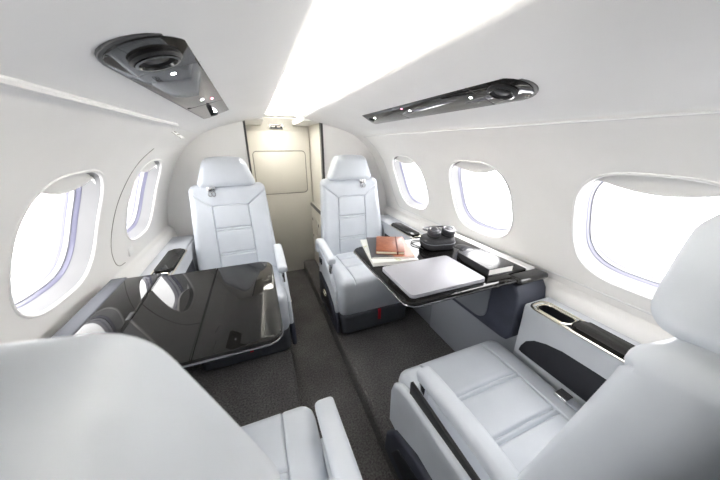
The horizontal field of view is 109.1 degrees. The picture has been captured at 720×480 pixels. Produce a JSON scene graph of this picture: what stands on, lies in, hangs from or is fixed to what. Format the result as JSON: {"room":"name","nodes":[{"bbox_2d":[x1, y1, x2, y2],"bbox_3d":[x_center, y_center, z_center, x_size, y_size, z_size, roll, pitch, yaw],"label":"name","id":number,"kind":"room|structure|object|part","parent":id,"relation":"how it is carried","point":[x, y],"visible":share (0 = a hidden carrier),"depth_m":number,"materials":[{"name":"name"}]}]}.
{"room":"aircraft cabin","nodes":[
{"label":"aircraft cabin","id":0,"kind":"room"},
{"bbox_2d":[0,93,199,343],"bbox_3d":[-0.379,0.587,0.000,0.290,1.220,4.000,-8,22,-20],"label":"wall","id":1,"kind":"structure","parent":0,"point":[41,143],"depth_m":0.64,"materials":[{"name":"white plastic"}]},
{"bbox_2d":[8,170,104,318],"bbox_3d":[-0.829,-0.001,0.693,0.230,0.362,0.373,-8,22,-20],"label":"window","id":2,"kind":"structure","parent":1,"relation":"in","point":[80,195],"depth_m":0.80,"materials":[{"name":"grey plastic"}]},
{"bbox_3d":[-0.871,-0.016,0.669,0.141,0.317,0.325,-8,22,-20],"label":"frame","id":3,"kind":"part","parent":2,"relation":"part of","materials":[{"name":"grey plastic"}]},
{"bbox_3d":[-0.850,-0.012,0.680,0.140,0.322,0.335,-8,22,-20],"label":"frame","id":4,"kind":"part","parent":2,"relation":"part of","materials":[{"name":"grey plastic"}]},
{"bbox_2d":[41,173,95,194],"bbox_3d":[-0.771,-0.140,0.665,0.041,0.064,0.324,-8,22,-20],"label":"shade","id":5,"kind":"object","parent":2,"relation":"attached to","point":[87,181],"depth_m":0.70,"materials":[{"name":"white plastic"}]},
{"bbox_2d":[0,75,177,126],"bbox_3d":[-0.096,0.094,-0.454,0.013,0.013,3.320,-8,22,-20],"label":"trim","id":6,"kind":"structure","parent":1,"relation":"attached to","point":[6,81],"depth_m":0.39,"materials":[{"name":"white plastic"}]},
{"bbox_2d":[128,245,134,256],"bbox_3d":[-1.026,0.049,1.144,0.012,0.040,0.044,-8,22,-20],"label":"exit latch","id":7,"kind":"object","parent":1,"relation":"attached to","point":[131,252],"visible":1,"depth_m":1.14,"materials":[{"name":"white plastic"}]},
{"bbox_2d":[111,148,153,265],"bbox_3d":[-0.903,-0.124,1.035,0.224,0.463,0.110,-16,26,-36],"label":"trim","id":8,"kind":"structure","parent":1,"relation":"attached to","point":[153,148],"depth_m":0.98,"materials":[{"name":"grey plastic"}]},
{"bbox_2d":[125,159,161,240],"bbox_3d":[-1.048,-0.193,1.208,0.230,0.362,0.373,-8,22,-20],"label":"window","id":9,"kind":"structure","parent":1,"relation":"in","point":[142,197],"depth_m":1.33,"materials":[{"name":"grey plastic"}]},
{"bbox_3d":[-1.089,-0.208,1.185,0.141,0.317,0.325,-8,22,-20],"label":"frame","id":10,"kind":"part","parent":9,"relation":"part of","materials":[{"name":"grey plastic"}]},
{"bbox_3d":[-1.069,-0.204,1.195,0.140,0.322,0.335,-8,22,-20],"label":"frame","id":11,"kind":"part","parent":9,"relation":"part of","materials":[{"name":"grey plastic"}]},
{"bbox_2d":[141,161,156,171],"bbox_3d":[-0.990,-0.332,1.181,0.041,0.064,0.324,-8,22,-20],"label":"shade","id":12,"kind":"object","parent":9,"relation":"attached to","point":[152,166],"depth_m":1.24,"materials":[{"name":"white plastic"}]},
{"bbox_2d":[171,131,184,138],"bbox_3d":[-0.786,-0.455,1.087,0.054,0.050,0.070,-8,22,-20],"label":"placard","id":13,"kind":"object","parent":1,"relation":"attached to","point":[174,132],"visible":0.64,"depth_m":1.07,"materials":[{"name":"white plastic"}]},
{"bbox_2d":[0,0,317,133],"bbox_3d":[-0.069,-0.090,-0.117,0.400,0.131,4.005,-8,22,-20],"label":"ceiling","id":14,"kind":"structure","parent":0,"point":[245,48],"depth_m":0.34,"materials":[{"name":"white plastic"}]},
{"bbox_2d":[94,33,228,118],"bbox_3d":[-0.437,-0.391,0.698,0.122,0.044,0.914,-8,22,-20],"label":"panel","id":15,"kind":"object","parent":14,"relation":"attached to","point":[166,66],"visible":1,"depth_m":0.41,"materials":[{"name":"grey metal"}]},
{"bbox_2d":[127,47,182,70],"bbox_3d":[-0.293,-0.260,0.370,0.067,0.028,0.070,-8,22,-20],"label":"air vent","id":16,"kind":"object","parent":15,"relation":"attached to","point":[138,58],"depth_m":0.36,"materials":[{"name":"black plastic"}]},
{"bbox_2d":[184,348,301,426],"bbox_3d":[-0.325,1.098,0.546,0.637,0.140,4.580,-8,22,-20],"label":"floor","id":17,"kind":"structure","parent":0,"point":[257,389],"depth_m":1.30,"materials":[{"name":"carpet"}]},
{"bbox_2d":[51,273,165,337],"bbox_3d":[-0.733,0.537,0.852,0.165,0.698,0.622,-8,22,-20],"label":"ledge","id":18,"kind":"object","parent":17,"relation":"on","point":[110,310],"visible":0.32,"depth_m":0.76,"materials":[{"name":"grey plastic"}]},
{"bbox_2d":[120,262,283,368],"bbox_3d":[-0.461,0.206,0.798,0.390,0.038,0.501,-8,22,-20],"label":"folding table","id":19,"kind":"object","parent":18,"relation":"attached to","point":[203,316],"visible":0.89,"depth_m":0.73,"materials":[{"name":"black"}]},
{"bbox_2d":[140,235,198,275],"bbox_3d":[-0.995,0.361,1.446,0.137,0.614,0.700,-8,22,-20],"label":"console","id":20,"kind":"object","parent":17,"relation":"on","point":[178,256],"visible":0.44,"depth_m":1.36,"materials":[{"name":"pale grey leather"},{"name":"black plastic"},{"name":"champagne metal"}]},
{"bbox_3d":[-0.952,0.102,1.291,0.074,0.020,0.282,-8,22,-20],"label":"sliding lid","id":21,"kind":"part","parent":20,"relation":"part of","materials":[{"name":"black plastic"}]},
{"bbox_2d":[0,333,362,479],"bbox_3d":[-0.240,0.492,0.419,0.522,1.085,0.637,-8,22,-20],"label":"seat","id":22,"kind":"object","parent":17,"relation":"on","point":[96,406],"visible":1,"depth_m":0.10,"materials":[{"name":"grey leather"}]},
{"bbox_2d":[241,406,328,479],"bbox_3d":[-0.286,0.728,0.567,0.478,0.268,0.497,-8,22,-20],"label":"seat cushion","id":23,"kind":"object","parent":22,"relation":"on","point":[291,439],"depth_m":0.69,"materials":[{"name":"grey leather"}]},
{"bbox_3d":[-0.032,0.510,0.546,0.052,0.124,0.369,-8,22,-20],"label":"armrest","id":24,"kind":"part","parent":22,"relation":"part of","materials":[{"name":"grey leather"}]},
{"bbox_2d":[189,156,296,370],"bbox_3d":[-0.710,0.083,1.520,0.516,1.085,0.620,-8,22,-20],"label":"seat","id":25,"kind":"object","parent":17,"relation":"on","point":[232,224],"visible":0.62,"depth_m":1.54,"materials":[{"name":"grey leather"}]},
{"bbox_3d":[-0.797,-0.055,1.646,0.470,0.595,0.196,-8,22,-20],"label":"backrest","id":26,"kind":"part","parent":25,"relation":"part of","materials":[{"name":"grey leather"}]},
{"bbox_3d":[-0.499,0.118,1.599,0.052,0.124,0.369,-8,22,-20],"label":"armrest","id":27,"kind":"part","parent":25,"relation":"part of","materials":[{"name":"grey leather"}]},
{"bbox_2d":[273,266,289,329],"bbox_3d":[-0.705,0.360,1.554,0.478,0.268,0.497,-8,22,-20],"label":"seat cushion","id":28,"kind":"object","parent":25,"relation":"on","point":[281,284],"depth_m":1.46,"materials":[{"name":"grey leather"}]},
{"bbox_3d":[-0.469,0.433,1.681,0.028,0.255,0.440,-8,22,-20],"label":"panel","id":29,"kind":"part","parent":25,"relation":"part of","materials":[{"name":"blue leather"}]},
{"bbox_2d":[167,121,386,236],"bbox_3d":[-0.517,-0.173,1.976,1.600,1.346,0.035,-8,22,-20],"label":"wall","id":30,"kind":"structure","parent":0,"point":[229,139],"depth_m":1.66,"materials":[{"name":"white plastic"}]},
{"bbox_2d":[243,121,251,173],"bbox_3d":[-0.751,-0.169,1.879,0.012,1.305,0.044,-8,22,-20],"label":"trim","id":31,"kind":"structure","parent":30,"relation":"attached to","point":[244,126],"depth_m":1.69,"materials":[{"name":"grey metal"}]},
{"bbox_2d":[245,117,312,198],"bbox_3d":[-0.732,-0.364,2.483,1.800,1.550,0.038,-8,22,-20],"label":"wall","id":32,"kind":"structure","parent":0,"point":[287,122],"depth_m":2.23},
{"bbox_2d":[269,124,282,128],"bbox_3d":[-0.726,-0.981,2.218,0.116,0.040,0.024,-8,22,-20],"label":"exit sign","id":33,"kind":"object","parent":32,"relation":"attached to","point":[271,126],"visible":1,"depth_m":2.21,"materials":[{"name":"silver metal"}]},
{"bbox_2d":[246,131,314,271],"bbox_3d":[-0.721,-0.313,2.471,0.536,1.358,0.026,-8,22,-20],"label":"door","id":34,"kind":"structure","parent":32,"relation":"in","point":[280,160],"depth_m":2.40,"materials":[{"name":"grey"}]},
{"bbox_3d":[-0.717,-0.616,2.348,0.444,0.369,0.007,-8,22,-20],"label":"inset panel","id":35,"kind":"part","parent":34,"relation":"part of","materials":[{"name":"beige"}]},
{"bbox_2d":[308,123,321,206],"bbox_3d":[-0.359,-0.306,2.327,0.020,1.450,0.544,-8,22,-20],"label":"wall","id":36,"kind":"structure","parent":0,"point":[314,135],"depth_m":2.25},
{"bbox_2d":[319,123,324,178],"bbox_3d":[-0.280,-0.557,1.934,0.016,0.615,0.044,-8,22,-20],"label":"trim","id":37,"kind":"structure","parent":36,"relation":"attached to","point":[320,124],"depth_m":1.88,"materials":[{"name":"grey metal"}]},
{"bbox_2d":[286,269,393,479],"bbox_3d":[0.122,1.093,0.734,0.600,0.060,4.580,-8,22,-20],"label":"floor","id":38,"kind":"structure","parent":0,"point":[321,372],"depth_m":1.47,"materials":[{"name":"carpet"}]},
{"bbox_2d":[245,0,501,125],"bbox_3d":[0.122,-0.282,0.223,0.600,0.063,4.580,-8,22,-20],"label":"ceiling","id":39,"kind":"structure","parent":0,"point":[338,57],"depth_m":0.62,"materials":[{"name":"white plastic"}]},
{"bbox_2d":[266,112,294,115],"bbox_3d":[-0.603,-0.944,1.919,0.220,0.006,0.220,-8,22,-20],"label":"recessed light","id":40,"kind":"object","parent":39,"relation":"in","point":[267,113],"visible":0.94,"depth_m":1.89,"materials":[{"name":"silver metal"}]},
{"bbox_2d":[266,113,292,114],"bbox_3d":[-0.603,-0.943,1.920,0.202,0.002,0.202,-8,22,-20],"label":"diffuser","id":41,"kind":"object","parent":40,"relation":"attached to","point":[266,113],"depth_m":1.89,"materials":[{"name":"white plastic"}]},
{"bbox_2d":[304,259,454,479],"bbox_3d":[0.554,0.976,0.874,0.670,0.140,4.580,-8,22,-20],"label":"floor","id":42,"kind":"structure","parent":0,"point":[374,358],"depth_m":1.51,"materials":[{"name":"carpet"}]},
{"bbox_2d":[310,202,320,264],"bbox_3d":[-0.158,-0.036,2.510,0.518,0.616,0.530,-8,22,-20],"label":"base cabinet","id":43,"kind":"object","parent":42,"relation":"on","point":[316,211],"visible":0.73,"depth_m":2.45,"materials":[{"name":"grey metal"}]},
{"bbox_3d":[-0.441,-0.150,2.496,0.006,0.150,0.220,-8,22,-20],"label":"drawer","id":44,"kind":"part","parent":43,"relation":"part of","materials":[{"name":"beige"}]},
{"bbox_3d":[-0.441,0.009,2.555,0.006,0.150,0.220,-8,22,-20],"label":"drawer","id":45,"kind":"part","parent":43,"relation":"part of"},
{"bbox_2d":[310,203,320,214],"bbox_3d":[-0.156,-0.309,2.408,0.516,0.026,0.530,-8,22,-20],"label":"countertop","id":46,"kind":"structure","parent":43,"relation":"on","point":[312,204],"depth_m":2.34,"materials":[{"name":"grey metal"}]},
{"bbox_3d":[-0.348,-0.069,2.278,0.006,0.150,0.220,-8,22,-20],"label":"drawer","id":47,"kind":"part","parent":43,"relation":"part of","materials":[{"name":"beige"}]},
{"bbox_2d":[315,155,405,333],"bbox_3d":[-0.024,-0.013,1.776,0.522,1.085,0.620,-8,22,-20],"label":"seat","id":48,"kind":"object","parent":42,"relation":"on","point":[354,299],"visible":0.85,"depth_m":1.75,"materials":[{"name":"grey leather"}]},
{"bbox_3d":[-0.234,0.081,1.698,0.052,0.124,0.369,-8,22,-20],"label":"armrest","id":49,"kind":"part","parent":48,"relation":"part of","materials":[{"name":"grey leather"}]},
{"bbox_3d":[-0.216,0.398,1.775,0.028,0.255,0.440,-8,22,-20],"label":"panel","id":50,"kind":"part","parent":48,"relation":"part of","materials":[{"name":"grey leather"}]},
{"bbox_3d":[-0.072,-0.156,1.916,0.470,0.595,0.196,-8,22,-20],"label":"backrest","id":51,"kind":"part","parent":48,"relation":"part of","materials":[{"name":"grey leather"}]},
{"bbox_2d":[332,252,399,314],"bbox_3d":[0.020,0.260,1.825,0.478,0.268,0.497,-8,22,-20],"label":"seat cushion","id":52,"kind":"object","parent":48,"relation":"on","point":[357,291],"depth_m":1.60,"materials":[{"name":"grey leather"}]},
{"bbox_2d":[380,214,431,323],"bbox_3d":[0.300,0.181,1.929,0.137,0.614,0.700,-8,22,-20],"label":"console","id":53,"kind":"object","parent":42,"relation":"on","point":[391,226],"visible":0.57,"depth_m":1.80,"materials":[{"name":"grey plastic"}]},
{"bbox_3d":[0.306,-0.073,1.760,0.074,0.020,0.282,-8,22,-20],"label":"sliding lid","id":54,"kind":"part","parent":53,"relation":"part of","materials":[{"name":"black plastic"}]},
{"bbox_3d":[0.353,0.335,2.009,0.024,0.270,0.700,-8,22,-20],"label":"panel","id":55,"kind":"part","parent":53,"relation":"part of","materials":[{"name":"grey plastic"}]},
{"bbox_2d":[430,233,547,353],"bbox_3d":[0.535,0.361,1.325,0.165,0.698,0.622,-8,22,-20],"label":"ledge","id":56,"kind":"object","parent":42,"relation":"on","point":[495,314],"visible":0.44,"depth_m":1.11,"materials":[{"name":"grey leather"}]},
{"bbox_2d":[353,238,516,307],"bbox_3d":[0.261,0.106,1.067,0.456,0.038,0.501,-8,22,-20],"label":"folding table","id":57,"kind":"object","parent":56,"relation":"attached to","point":[495,281],"visible":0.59,"depth_m":0.91,"materials":[{"name":"black"}]},
{"bbox_2d":[360,239,418,266],"bbox_3d":[0.120,0.046,1.153,0.191,0.015,0.270,-4,21,-10],"label":"magazine","id":58,"kind":"object","parent":57,"relation":"on","point":[391,261],"visible":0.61,"depth_m":1.04,"materials":[{"name":"white paper"}]},
{"bbox_2d":[366,237,414,258],"bbox_3d":[0.129,0.030,1.163,0.179,0.007,0.240,-1,20,-3],"label":"magazine","id":59,"kind":"object","parent":58,"relation":"on","point":[371,241],"visible":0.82,"depth_m":1.09,"materials":[{"name":"white paper"}]},
{"bbox_2d":[376,236,404,254],"bbox_3d":[0.133,0.022,1.153,0.121,0.015,0.187,1,20,4],"label":"notebook","id":60,"kind":"object","parent":59,"relation":"on","point":[384,245],"visible":1,"depth_m":1.13,"materials":[{"name":"brown leather"}]},
{"bbox_2d":[382,256,484,298],"bbox_3d":[0.263,0.125,0.941,0.304,0.014,0.214,-8,22,-20],"label":"laptop","id":61,"kind":"object","parent":57,"relation":"on","point":[424,277],"visible":1,"depth_m":0.91,"materials":[{"name":"silver metal"}]},
{"bbox_2d":[420,233,455,250],"bbox_3d":[0.364,0.005,1.210,0.157,0.052,0.125,-4,21,-11],"label":"case","id":62,"kind":"object","parent":57,"relation":"on","point":[442,243],"visible":0.67,"depth_m":1.16,"materials":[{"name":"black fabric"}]},
{"bbox_2d":[423,225,454,238],"bbox_3d":[0.366,-0.042,1.188,0.150,0.050,0.102,-4,21,-11],"label":"headphones","id":63,"kind":"object","parent":62,"relation":"on","point":[433,232],"visible":1,"depth_m":1.16,"materials":[{"name":"grey"}]},
{"bbox_2d":[427,226,440,238],"bbox_3d":[0.336,-0.033,1.164,0.063,0.050,0.065,-8,22,-20],"label":"ear cup","id":64,"kind":"object","parent":63,"relation":"on","point":[433,232],"depth_m":1.15,"materials":[{"name":"black plastic"}]},
{"bbox_2d":[441,225,454,237],"bbox_3d":[0.405,-0.038,1.177,0.063,0.050,0.065,-8,22,-20],"label":"ear cup","id":65,"kind":"object","parent":63,"relation":"on","point":[447,231],"depth_m":1.16,"materials":[{"name":"black plastic"}]},
{"bbox_2d":[457,248,514,276],"bbox_3d":[0.498,0.085,1.026,0.127,0.030,0.172,-7,21,-17],"label":"book","id":66,"kind":"object","parent":57,"relation":"on","point":[483,261],"visible":1,"depth_m":0.99,"materials":[{"name":"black paper"}]},
{"bbox_3d":[0.449,0.172,1.257,0.007,0.210,0.455,-8,22,-20],"label":"panel","id":67,"kind":"part","parent":56,"relation":"part of","materials":[{"name":"grey plastic"}]},
{"bbox_3d":[0.597,0.473,1.394,0.029,0.440,0.620,-8,22,-20],"label":"panel","id":68,"kind":"part","parent":56,"relation":"part of","materials":[{"name":"grey plastic"}]},
{"bbox_2d":[385,214,719,479],"bbox_3d":[0.441,0.400,0.667,0.532,1.085,0.648,-8,22,-20],"label":"seat","id":69,"kind":"object","parent":42,"relation":"on","point":[476,412],"visible":1,"depth_m":0.37,"materials":[{"name":"grey leather"}]},
{"bbox_3d":[0.195,0.766,0.787,0.044,0.255,0.440,-8,22,-20],"label":"panel","id":70,"kind":"part","parent":69,"relation":"part of","materials":[{"name":"blue leather"}]},
{"bbox_3d":[0.257,0.463,0.634,0.052,0.076,0.354,-8,22,-20],"label":"armrest","id":71,"kind":"part","parent":69,"relation":"part of","materials":[{"name":"grey leather"}]},
{"bbox_2d":[398,340,575,479],"bbox_3d":[0.439,0.627,0.837,0.478,0.268,0.497,-8,22,-20],"label":"seat cushion","id":72,"kind":"object","parent":69,"relation":"on","point":[522,413],"depth_m":0.80,"materials":[{"name":"grey leather"}]},
{"bbox_3d":[0.541,0.382,0.472,0.470,0.595,0.196,-8,22,-20],"label":"backrest","id":73,"kind":"part","parent":69,"relation":"part of","materials":[{"name":"grey leather"}]},
{"bbox_2d":[513,297,640,405],"bbox_3d":[0.796,0.616,0.762,0.137,0.614,0.700,-8,22,-20],"label":"console","id":74,"kind":"object","parent":42,"relation":"on","point":[570,350],"visible":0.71,"depth_m":0.84,"materials":[{"name":"pale grey leather"},{"name":"black plastic"},{"name":"champagne metal"}]},
{"bbox_2d":[536,304,576,327],"bbox_3d":[0.677,0.277,0.896,0.069,0.052,0.116,-8,22,-20],"label":"cup holder","id":75,"kind":"object","parent":74,"relation":"on","point":[547,315],"depth_m":0.89,"materials":[{"name":"black"}]},
{"bbox_3d":[0.752,0.318,0.710,0.074,0.020,0.282,-8,22,-20],"label":"sliding lid","id":76,"kind":"part","parent":74,"relation":"part of","materials":[{"name":"black"}]},
{"bbox_2d":[302,0,719,135],"bbox_3d":[0.526,-0.173,0.104,0.400,0.131,4.005,-8,22,-20],"label":"ceiling","id":77,"kind":"structure","parent":0,"point":[585,58],"depth_m":0.44,"materials":[{"name":"white plastic"}]},
{"bbox_2d":[362,78,538,123],"bbox_3d":[0.196,-0.478,0.934,0.122,0.044,0.914,-8,22,-20],"label":"panel","id":78,"kind":"object","parent":77,"relation":"attached to","point":[504,90],"visible":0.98,"depth_m":0.71,"materials":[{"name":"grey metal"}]},
{"bbox_2d":[486,84,517,99],"bbox_3d":[0.334,-0.347,0.604,0.067,0.028,0.070,-8,22,-20],"label":"air vent","id":79,"kind":"object","parent":78,"relation":"attached to","point":[495,91],"depth_m":0.60,"materials":[{"name":"black plastic"}]},
{"bbox_2d":[356,106,719,343],"bbox_3d":[0.838,0.418,0.454,0.290,1.220,4.000,-8,22,-20],"label":"wall","id":80,"kind":"structure","parent":0,"point":[543,167],"depth_m":0.86,"materials":[{"name":"white plastic"}]},
{"bbox_2d":[392,155,428,209],"bbox_3d":[0.359,-0.388,1.733,0.230,0.362,0.373,-8,22,-20],"label":"window","id":81,"kind":"structure","parent":80,"relation":"in","point":[399,162],"depth_m":1.86,"materials":[{"name":"grey plastic"}]},
{"bbox_2d":[395,156,413,163],"bbox_3d":[0.301,-0.511,1.663,0.041,0.064,0.324,-8,22,-20],"label":"shade","id":82,"kind":"object","parent":81,"relation":"attached to","point":[398,159],"depth_m":1.69,"materials":[{"name":"white plastic"}]},
{"bbox_3d":[0.380,-0.405,1.736,0.140,0.322,0.335,-8,22,-20],"label":"frame","id":83,"kind":"part","parent":81,"relation":"part of","materials":[{"name":"grey plastic"}]},
{"bbox_3d":[0.401,-0.415,1.741,0.141,0.317,0.325,-8,22,-20],"label":"frame","id":84,"kind":"part","parent":81,"relation":"part of","materials":[{"name":"grey plastic"}]},
{"bbox_2d":[448,160,513,238],"bbox_3d":[0.578,-0.196,1.218,0.230,0.362,0.373,-8,22,-20],"label":"window","id":85,"kind":"structure","parent":80,"relation":"in","point":[465,211],"depth_m":1.32,"materials":[{"name":"grey plastic"}]},
{"bbox_2d":[454,162,494,172],"bbox_3d":[0.520,-0.319,1.147,0.041,0.064,0.324,-8,22,-20],"label":"shade","id":86,"kind":"object","parent":85,"relation":"attached to","point":[473,167],"depth_m":1.15,"materials":[{"name":"white plastic"}]},
{"bbox_3d":[0.599,-0.213,1.220,0.140,0.322,0.335,-8,22,-20],"label":"frame","id":87,"kind":"part","parent":85,"relation":"part of","materials":[{"name":"grey plastic"}]},
{"bbox_3d":[0.619,-0.223,1.225,0.141,0.317,0.325,-8,22,-20],"label":"frame","id":88,"kind":"part","parent":85,"relation":"part of","materials":[{"name":"grey plastic"}]},
{"bbox_2d":[364,110,719,315],"bbox_3d":[0.866,0.117,0.274,0.282,0.526,3.871,-8,22,-20],"label":"trim","id":89,"kind":"structure","parent":80,"relation":"attached to","point":[718,111],"depth_m":0.78,"materials":[{"name":"white plastic"}]},
{"bbox_2d":[571,172,719,300],"bbox_3d":[0.797,-0.004,0.702,0.230,0.362,0.373,-8,22,-20],"label":"window","id":90,"kind":"structure","parent":80,"relation":"in","point":[588,247],"depth_m":0.80,"materials":[{"name":"grey plastic"}]},
{"bbox_3d":[0.818,-0.021,0.705,0.140,0.322,0.335,-8,22,-20],"label":"frame","id":91,"kind":"part","parent":90,"relation":"part of","materials":[{"name":"grey plastic"}]},
{"bbox_3d":[0.838,-0.031,0.710,0.141,0.317,0.325,-8,22,-20],"label":"frame","id":92,"kind":"part","parent":90,"relation":"part of","materials":[{"name":"grey plastic"}]},
{"bbox_2d":[590,175,719,197],"bbox_3d":[0.739,-0.127,0.632,0.041,0.064,0.324,-8,22,-20],"label":"shade","id":93,"kind":"object","parent":90,"relation":"attached to","point":[657,186],"depth_m":0.62,"materials":[{"name":"white plastic"}]}
]}

